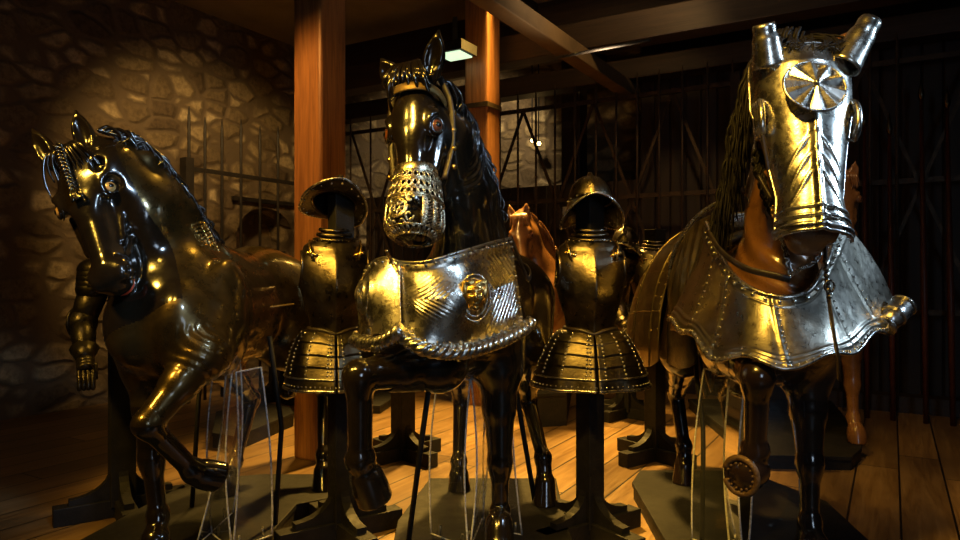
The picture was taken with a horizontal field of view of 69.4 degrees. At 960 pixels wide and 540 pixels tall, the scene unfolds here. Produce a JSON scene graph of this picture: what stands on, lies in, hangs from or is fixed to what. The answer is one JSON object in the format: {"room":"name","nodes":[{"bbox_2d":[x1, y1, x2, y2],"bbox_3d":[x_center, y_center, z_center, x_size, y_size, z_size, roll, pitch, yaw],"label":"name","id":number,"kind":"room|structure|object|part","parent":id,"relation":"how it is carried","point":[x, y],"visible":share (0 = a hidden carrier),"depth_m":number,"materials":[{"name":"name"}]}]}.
{"room":"historic interior","nodes":[
{"label":"historic interior","id":0,"kind":"room"},
{"bbox_2d":[0,0,390,420],"bbox_3d":[-4.299,-0.850,7.383,0.700,4.500,11.800,0,0,31],"label":"wall","id":1,"kind":"structure","parent":0,"point":[136,66],"depth_m":7.30,"materials":[{"name":"stone"}]},
{"bbox_2d":[231,196,293,206],"bbox_3d":[-2.780,-0.898,9.158,0.050,0.050,1.193,0,0,31],"label":"bar","id":2,"kind":"object","parent":1,"relation":"attached to","point":[236,198],"visible":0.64,"depth_m":9.04,"materials":[{"name":"black metal"}]},
{"bbox_2d":[345,6,959,123],"bbox_3d":[2.047,-2.333,7.984,11.000,0.235,0.250,0,0,31],"label":"ceiling beam","id":3,"kind":"structure","parent":1,"relation":"attached to","point":[938,24],"depth_m":7.72,"materials":[{"name":"brown wood"}]},
{"bbox_2d":[172,0,639,82],"bbox_3d":[0.300,-3.150,5.000,16.000,0.100,16.000,0,0,31],"label":"ceiling","id":4,"kind":"structure","parent":0,"point":[365,20],"depth_m":8.41,"materials":[{"name":"paint"}]},
{"bbox_2d":[345,0,688,67],"bbox_3d":[0.876,-2.900,8.083,8.800,0.400,0.260,0,0,31],"label":"ceiling beam","id":5,"kind":"structure","parent":4,"relation":"attached to","point":[558,12],"depth_m":8.30,"materials":[{"name":"brown wood"}]},
{"bbox_2d":[444,16,476,60],"bbox_3d":[-0.252,-2.353,6.995,0.340,0.395,0.300,0,0,31],"label":"ceiling lamp","id":6,"kind":"object","parent":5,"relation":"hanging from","point":[455,49],"visible":0.86,"depth_m":6.93,"materials":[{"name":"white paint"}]},
{"bbox_3d":[-0.252,-2.410,6.995,0.050,0.280,0.050,0,0,0],"label":"stem","id":7,"kind":"part","parent":6,"relation":"part of","materials":[{"name":"black paint"}]},
{"bbox_2d":[445,50,471,60],"bbox_3d":[-0.252,-2.162,6.995,0.260,0.014,0.240,0,0,31],"label":"diffuser","id":8,"kind":"object","parent":6,"relation":"attached to","point":[451,55],"depth_m":6.96,"materials":[{"name":"white plastic"}]},
{"bbox_2d":[529,65,532,143],"bbox_3d":[0.773,-2.481,10.250,0.090,1.238,0.159,0,0,0],"label":"spot lamp","id":9,"kind":"object","parent":4,"relation":"hanging from","point":[530,139],"visible":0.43,"depth_m":10.27,"materials":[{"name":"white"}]},
{"bbox_3d":[0.773,-2.503,10.280,0.017,1.194,0.020,0,0,0],"label":"stem","id":10,"kind":"part","parent":9,"relation":"part of","materials":[{"name":"black paint"}]},
{"bbox_2d":[537,64,541,145],"bbox_3d":[0.868,-2.459,10.250,0.090,1.282,0.159,0,0,0],"label":"spot lamp","id":11,"kind":"object","parent":4,"relation":"hanging from","point":[539,143],"visible":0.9,"depth_m":10.27,"materials":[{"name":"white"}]},
{"bbox_3d":[0.868,-2.481,10.280,0.017,1.238,0.020,0,0,0],"label":"stem","id":12,"kind":"part","parent":11,"relation":"part of","materials":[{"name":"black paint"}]},
{"bbox_2d":[469,0,635,95],"bbox_3d":[0.213,-2.138,5.643,0.170,0.155,6.150,0,0,31],"label":"ceiling beam","id":13,"kind":"structure","parent":4,"relation":"attached to","point":[516,14],"depth_m":6.33,"materials":[{"name":"brown wood"}]},
{"bbox_2d":[345,0,919,96],"bbox_3d":[1.767,-2.360,6.671,8.400,0.280,0.261,0,0,31],"label":"ceiling beam","id":14,"kind":"structure","parent":13,"relation":"on","point":[690,19],"depth_m":6.59,"materials":[{"name":"brown wood"}]},
{"bbox_2d":[500,0,606,61],"bbox_3d":[-0.690,-2.960,6.060,0.302,0.280,12.000,0,0,31],"label":"ceiling beam","id":15,"kind":"structure","parent":4,"relation":"attached to","point":[530,3],"depth_m":8.01,"materials":[{"name":"brown wood"}]},
{"bbox_2d":[0,375,959,539],"bbox_3d":[0.300,1.450,5.000,16.000,0.100,16.000,0,0,31],"label":"floor","id":16,"kind":"structure","parent":0,"point":[905,484],"depth_m":5.01,"materials":[{"name":"brown wood"}]},
{"bbox_2d":[52,296,185,527],"bbox_3d":[-2.056,0.660,3.980,0.541,1.480,0.541,0,0,10],"label":"stand","id":17,"kind":"object","parent":16,"relation":"on","point":[121,493],"visible":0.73,"depth_m":3.90,"materials":[{"name":"black paint"}]},
{"bbox_2d":[66,259,107,390],"bbox_3d":[-2.034,0.235,3.931,0.415,0.788,0.633,0,0,34],"label":"half armour","id":18,"kind":"object","parent":17,"relation":"on","point":[82,321],"visible":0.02,"depth_m":3.76,"materials":[{"name":"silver metal"}]},
{"bbox_3d":[-2.163,0.284,3.813,0.199,0.418,0.314,0,0,0],"label":"arm plate","id":19,"kind":"part","parent":18,"relation":"part of","materials":[{"name":"black metal"}]},
{"bbox_3d":[-2.056,0.630,3.980,0.130,1.420,0.130,0,0,-35],"label":"post","id":20,"kind":"part","parent":17,"relation":"part of","materials":[{"name":"black paint"}]},
{"bbox_2d":[81,474,327,539],"bbox_3d":[-1.382,1.350,3.561,1.013,0.100,1.796,0,0,9],"label":"platform","id":21,"kind":"object","parent":16,"relation":"on","point":[296,492],"visible":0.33,"depth_m":3.75,"materials":[{"name":"black paint"}]},
{"bbox_2d":[31,110,327,539],"bbox_3d":[-1.327,0.305,3.667,0.887,2.019,1.787,0,0,18],"label":"statue","id":22,"kind":"object","parent":21,"relation":"on","point":[183,311],"visible":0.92,"depth_m":3.02,"materials":[{"name":"black metal"}]},
{"bbox_3d":[-1.550,0.850,3.797,0.086,0.902,0.026,0,0,7],"label":"support rod","id":23,"kind":"part","parent":22,"relation":"part of","materials":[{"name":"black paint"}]},
{"bbox_3d":[-1.052,0.819,3.552,0.097,0.963,0.040,0,0,15],"label":"support rod","id":24,"kind":"part","parent":22,"relation":"part of","materials":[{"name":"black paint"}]},
{"bbox_2d":[197,364,272,539],"bbox_3d":[-1.184,0.890,3.467,0.340,0.828,0.516,0,0,0],"label":"guard","id":25,"kind":"object","parent":21,"relation":"on","point":[239,454],"visible":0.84,"depth_m":3.35,"materials":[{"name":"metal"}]},
{"bbox_2d":[180,107,293,403],"bbox_3d":[-2.657,-0.169,7.994,0.100,3.138,1.754,0,0,31],"label":"lattice fence","id":26,"kind":"object","parent":16,"relation":"on","point":[187,169],"visible":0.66,"depth_m":7.65,"materials":[{"name":"metal"}]},
{"bbox_3d":[-2.647,-1.070,8.010,0.030,0.045,1.716,0,0,31],"label":"rail","id":27,"kind":"part","parent":26,"relation":"part of","materials":[{"name":"metal"}]},
{"bbox_2d":[212,401,293,449],"bbox_3d":[-2.063,1.340,6.085,0.705,0.120,1.382,0,0,13],"label":"platform","id":28,"kind":"object","parent":16,"relation":"on","point":[258,432],"visible":0.62,"depth_m":5.86,"materials":[{"name":"black paint"}]},
{"bbox_2d":[258,251,293,405],"bbox_3d":[-2.168,0.600,7.400,0.541,1.600,0.541,0,0,0],"label":"stand","id":29,"kind":"object","parent":16,"relation":"on","point":[269,388],"visible":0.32,"depth_m":7.30,"materials":[{"name":"black paint"}]},
{"bbox_3d":[-2.168,0.570,7.400,0.130,1.540,0.130,0,0,45],"label":"post","id":30,"kind":"part","parent":29,"relation":"part of","materials":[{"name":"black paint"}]},
{"bbox_2d":[294,0,344,461],"bbox_3d":[-1.200,-0.710,5.200,0.275,4.220,0.275,0,0,31],"label":"timber post","id":31,"kind":"object","parent":16,"relation":"on","point":[319,25],"visible":0.41,"depth_m":5.09,"materials":[{"name":"brown wood"}]},
{"bbox_2d":[274,194,401,539],"bbox_3d":[-0.726,0.505,3.620,0.541,1.790,0.541,0,0,10],"label":"stand","id":32,"kind":"object","parent":16,"relation":"on","point":[338,516],"visible":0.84,"depth_m":3.56,"materials":[{"name":"black paint"}]},
{"bbox_2d":[282,228,379,393],"bbox_3d":[-0.755,0.192,3.610,0.524,0.822,0.476,0,0,-33],"label":"half armour","id":33,"kind":"object","parent":32,"relation":"on","point":[331,271],"visible":0.73,"depth_m":3.47,"materials":[{"name":"metal"}]},
{"bbox_2d":[298,174,367,226],"bbox_3d":[-0.775,-0.371,3.627,0.336,0.278,0.444,0,0,-23],"label":"helmet","id":34,"kind":"object","parent":32,"relation":"on","point":[317,195],"visible":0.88,"depth_m":3.55,"materials":[{"name":"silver metal"}]},
{"bbox_3d":[-0.726,0.475,3.620,0.105,1.730,0.105,0,0,-35],"label":"post","id":35,"kind":"part","parent":32,"relation":"part of","materials":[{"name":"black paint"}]},
{"bbox_2d":[373,390,390,413],"bbox_3d":[-1.172,1.360,7.411,0.681,0.080,1.345,0,0,0],"label":"platform","id":36,"kind":"object","parent":16,"relation":"on","point":[381,398],"visible":0.19,"depth_m":7.01,"materials":[{"name":"black paint"}]},
{"bbox_2d":[373,392,440,468],"bbox_3d":[-0.572,0.775,5.150,0.541,1.250,0.541,0,0,0],"label":"stand","id":37,"kind":"object","parent":16,"relation":"on","point":[401,444],"visible":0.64,"depth_m":5.07,"materials":[{"name":"black paint"}]},
{"bbox_3d":[-0.572,0.745,5.150,0.130,1.190,0.130,0,0,45],"label":"post","id":38,"kind":"part","parent":37,"relation":"part of","materials":[{"name":"black paint"}]},
{"bbox_2d":[394,478,571,539],"bbox_3d":[0.024,1.350,3.641,0.901,0.100,1.381,0,0,0],"label":"platform","id":39,"kind":"object","parent":16,"relation":"on","point":[447,508],"visible":0.63,"depth_m":3.69,"materials":[{"name":"black paint"}]},
{"bbox_2d":[341,30,556,539],"bbox_3d":[-0.013,0.139,3.642,0.784,2.323,2.048,0,0,12],"label":"statue","id":40,"kind":"object","parent":39,"relation":"on","point":[477,309],"visible":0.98,"depth_m":2.94,"materials":[{"name":"metal"}]},
{"bbox_3d":[-0.441,0.112,2.898,0.129,0.328,0.408,0,0,-36],"label":"shoulder plate","id":41,"kind":"part","parent":40,"relation":"part of","materials":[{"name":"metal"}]},
{"bbox_2d":[383,168,444,248],"bbox_3d":[-0.273,-0.255,2.901,0.258,0.328,0.306,0,0,0],"label":"muzzle","id":42,"kind":"object","parent":40,"relation":"on","point":[417,194],"depth_m":2.82,"materials":[{"name":"metal"}]},
{"bbox_3d":[-0.264,0.828,3.227,0.104,0.970,0.224,0,0,-26],"label":"support rod","id":43,"kind":"part","parent":40,"relation":"part of","materials":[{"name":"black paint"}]},
{"bbox_3d":[0.245,0.932,3.855,0.151,0.736,0.028,0,0,-5],"label":"support rod","id":44,"kind":"part","parent":40,"relation":"part of","materials":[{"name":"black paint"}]},
{"bbox_2d":[429,379,522,539],"bbox_3d":[-0.022,0.910,3.409,0.364,0.788,0.302,0,0,-38],"label":"guard","id":45,"kind":"object","parent":39,"relation":"on","point":[478,511],"visible":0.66,"depth_m":3.39,"materials":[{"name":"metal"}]},
{"bbox_2d":[465,0,501,405],"bbox_3d":[0.025,-0.710,7.264,0.295,4.220,0.295,0,0,31],"label":"timber post","id":46,"kind":"object","parent":16,"relation":"on","point":[482,29],"visible":0.42,"depth_m":7.15,"materials":[{"name":"wood"}]},
{"bbox_2d":[522,389,571,426],"bbox_3d":[0.625,1.250,7.046,0.849,0.300,1.808,0,0,0],"label":"plinth block","id":47,"kind":"object","parent":16,"relation":"on","point":[553,407],"visible":0.26,"depth_m":6.20,"materials":[{"name":"black paint"}]},
{"bbox_2d":[508,203,565,332],"bbox_3d":[0.650,0.275,6.947,0.725,1.792,1.648,0,0,10],"label":"statue","id":48,"kind":"object","parent":47,"relation":"on","point":[532,239],"visible":0.41,"depth_m":6.35,"materials":[{"name":"brown wood"}]},
{"bbox_2d":[561,61,586,184],"bbox_3d":[1.276,-0.710,9.370,0.275,4.220,0.275,0,0,31],"label":"timber post","id":49,"kind":"object","parent":16,"relation":"on","point":[567,114],"visible":0.19,"depth_m":9.27,"materials":[{"name":"brown wood"}]},
{"bbox_2d":[536,196,645,539],"bbox_3d":[0.575,0.495,3.620,0.541,1.810,0.541,0,0,10],"label":"stand","id":50,"kind":"object","parent":16,"relation":"on","point":[589,516],"visible":0.7,"depth_m":3.57,"materials":[{"name":"black paint"}]},
{"bbox_3d":[0.575,0.465,3.620,0.105,1.750,0.105,0,0,-35],"label":"post","id":51,"kind":"part","parent":50,"relation":"part of","materials":[{"name":"black paint"}]},
{"bbox_2d":[529,228,651,393],"bbox_3d":[0.575,0.193,3.610,0.632,0.819,0.491,0,0,0],"label":"half armour","id":52,"kind":"object","parent":50,"relation":"on","point":[590,281],"visible":1,"depth_m":3.48,"materials":[{"name":"metal"}]},
{"bbox_2d":[559,172,624,229],"bbox_3d":[0.575,-0.362,3.595,0.330,0.302,0.401,0,0,0],"label":"helmet","id":53,"kind":"object","parent":50,"relation":"on","point":[589,185],"visible":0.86,"depth_m":3.56,"materials":[{"name":"metal"}]},
{"bbox_2d":[604,306,643,422],"bbox_3d":[1.391,0.650,6.600,0.541,1.500,0.541,0,0,0],"label":"stand","id":54,"kind":"object","parent":16,"relation":"on","point":[622,406],"visible":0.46,"depth_m":6.50,"materials":[{"name":"black paint"}]},
{"bbox_3d":[1.391,0.620,6.600,0.140,1.440,0.140,0,0,-45],"label":"post","id":55,"kind":"part","parent":54,"relation":"part of","materials":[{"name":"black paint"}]},
{"bbox_2d":[625,248,633,312],"bbox_3d":[1.391,0.193,6.590,0.597,0.819,0.491,0,0,0],"label":"half armour","id":56,"kind":"object","parent":54,"relation":"on","point":[630,295],"visible":0.04,"depth_m":6.46,"materials":[{"name":"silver metal"}]},
{"bbox_2d":[345,35,959,411],"bbox_3d":[2.192,-0.430,7.723,9.684,3.660,0.105,0,0,30],"label":"lattice fence","id":57,"kind":"object","parent":16,"relation":"on","point":[735,77],"visible":0.48,"depth_m":7.66,"materials":[{"name":"metal"}]},
{"bbox_2d":[555,38,650,59],"bbox_3d":[0.960,-1.796,5.642,0.058,0.168,1.089,0,0,-34],"label":"conduit","id":58,"kind":"object","parent":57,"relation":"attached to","point":[648,39],"visible":1,"depth_m":5.54,"materials":[{"name":"metal"}]},
{"bbox_3d":[2.192,-2.000,7.723,9.684,0.050,0.030,0,0,31],"label":"rail","id":59,"kind":"part","parent":57,"relation":"part of","materials":[{"name":"metal"}]},
{"bbox_3d":[2.192,-0.850,7.723,9.684,0.050,0.030,0,0,31],"label":"rail","id":60,"kind":"part","parent":57,"relation":"part of","materials":[{"name":"metal"}]},
{"bbox_3d":[2.734,-0.350,7.402,0.100,3.500,0.100,0,0,31],"label":"fence post","id":61,"kind":"part","parent":57,"relation":"part of","materials":[{"name":"black metal"}]},
{"bbox_3d":[2.192,0.400,7.723,9.684,0.050,0.030,0,0,31],"label":"rail","id":62,"kind":"part","parent":57,"relation":"part of","materials":[{"name":"metal"}]},
{"bbox_2d":[617,229,696,469],"bbox_3d":[1.293,0.550,5.120,0.541,1.700,0.541,0,0,10],"label":"stand","id":63,"kind":"object","parent":16,"relation":"on","point":[653,445],"visible":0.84,"depth_m":5.06,"materials":[{"name":"black paint"}]},
{"bbox_2d":[612,224,644,263],"bbox_3d":[1.044,-0.188,5.027,0.310,0.300,0.363,0,0,0],"label":"helmet","id":64,"kind":"object","parent":63,"relation":"on","point":[626,237],"visible":0.62,"depth_m":4.97,"materials":[{"name":"metal"}]},
{"bbox_2d":[615,240,666,332],"bbox_3d":[1.235,0.192,5.068,0.699,0.822,0.501,0,0,-23],"label":"half armour","id":65,"kind":"object","parent":63,"relation":"on","point":[635,267],"visible":0.23,"depth_m":4.99,"materials":[{"name":"metal"}]},
{"bbox_3d":[1.010,0.224,4.977,0.192,0.418,0.320,0,0,0],"label":"arm plate","id":66,"kind":"part","parent":65,"relation":"part of","materials":[{"name":"metal"}]},
{"bbox_3d":[1.293,0.520,5.120,0.110,1.640,0.110,0,0,-35],"label":"post","id":67,"kind":"part","parent":63,"relation":"part of","materials":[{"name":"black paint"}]},
{"bbox_2d":[632,470,867,539],"bbox_3d":[1.405,1.350,3.552,1.090,0.100,1.904,0,0,0],"label":"platform","id":68,"kind":"object","parent":16,"relation":"on","point":[665,505],"visible":0.69,"depth_m":3.75,"materials":[{"name":"black paint"}]},
{"bbox_2d":[691,368,800,539],"bbox_3d":[1.196,0.890,3.215,0.376,0.828,0.413,0,0,-30],"label":"guard","id":69,"kind":"object","parent":68,"relation":"on","point":[734,398],"visible":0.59,"depth_m":3.09,"materials":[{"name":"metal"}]},
{"bbox_2d":[626,13,916,539],"bbox_3d":[1.364,0.159,3.496,1.014,2.312,2.167,0,0,0],"label":"statue","id":70,"kind":"object","parent":68,"relation":"on","point":[747,297],"visible":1,"depth_m":2.77,"materials":[{"name":"metal"}]},
{"bbox_3d":[1.091,0.796,3.423,0.053,1.033,0.276,0,0,9],"label":"support rod","id":71,"kind":"part","parent":70,"relation":"part of","materials":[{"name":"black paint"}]},
{"bbox_3d":[1.335,-0.133,3.460,0.622,0.315,0.081,0,0,2],"label":"pommel plate","id":72,"kind":"part","parent":70,"relation":"part of","materials":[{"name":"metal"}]},
{"bbox_3d":[1.279,-0.499,2.640,0.395,0.766,0.411,0,0,0],"label":"plate","id":73,"kind":"part","parent":70,"relation":"part of","materials":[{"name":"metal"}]},
{"bbox_3d":[1.220,-0.080,2.649,0.054,0.216,0.180,0,0,-41],"label":"bit chain","id":74,"kind":"part","parent":70,"relation":"part of","materials":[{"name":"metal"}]},
{"bbox_2d":[688,399,861,469],"bbox_3d":[2.706,1.350,5.888,1.402,0.100,2.155,0,0,5],"label":"platform","id":75,"kind":"object","parent":16,"relation":"on","point":[839,454],"visible":0.58,"depth_m":5.44,"materials":[{"name":"black paint"}]},
{"bbox_2d":[844,161,861,235],"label":"statue","id":76,"kind":"object","parent":75,"relation":"on","point":[852,195],"depth_m":5.08,"materials":[{"name":"brown wood"}]},
{"bbox_2d":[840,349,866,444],"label":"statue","id":77,"kind":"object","parent":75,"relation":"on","point":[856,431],"depth_m":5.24,"materials":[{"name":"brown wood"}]},
{"bbox_2d":[918,77,928,423],"bbox_3d":[4.120,-0.209,6.436,0.060,3.222,0.301,0,0,24],"label":"lance","id":78,"kind":"object","parent":16,"relation":"on","point":[923,238],"visible":1,"depth_m":6.41,"materials":[{"name":"wood"}]},
{"bbox_2d":[451,50,639,188],"bbox_3d":[4.020,-0.850,8.956,13.000,4.500,0.400,0,0,31],"label":"wall","id":79,"kind":"structure","parent":0,"point":[626,109],"depth_m":10.42,"materials":[{"name":"stone"}]},
{"bbox_2d":[366,0,959,397],"bbox_3d":[2.447,-0.850,8.154,9.684,4.500,0.084,0,0,31],"label":"wall","id":80,"kind":"structure","parent":0,"point":[938,74],"depth_m":7.12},
{"bbox_2d":[666,378,959,417],"bbox_3d":[2.345,1.320,7.981,9.684,0.160,0.221,0,0,31],"label":"trim","id":81,"kind":"structure","parent":80,"relation":"attached to","point":[908,403],"depth_m":6.87,"materials":[{"name":"black wood"}]}
]}

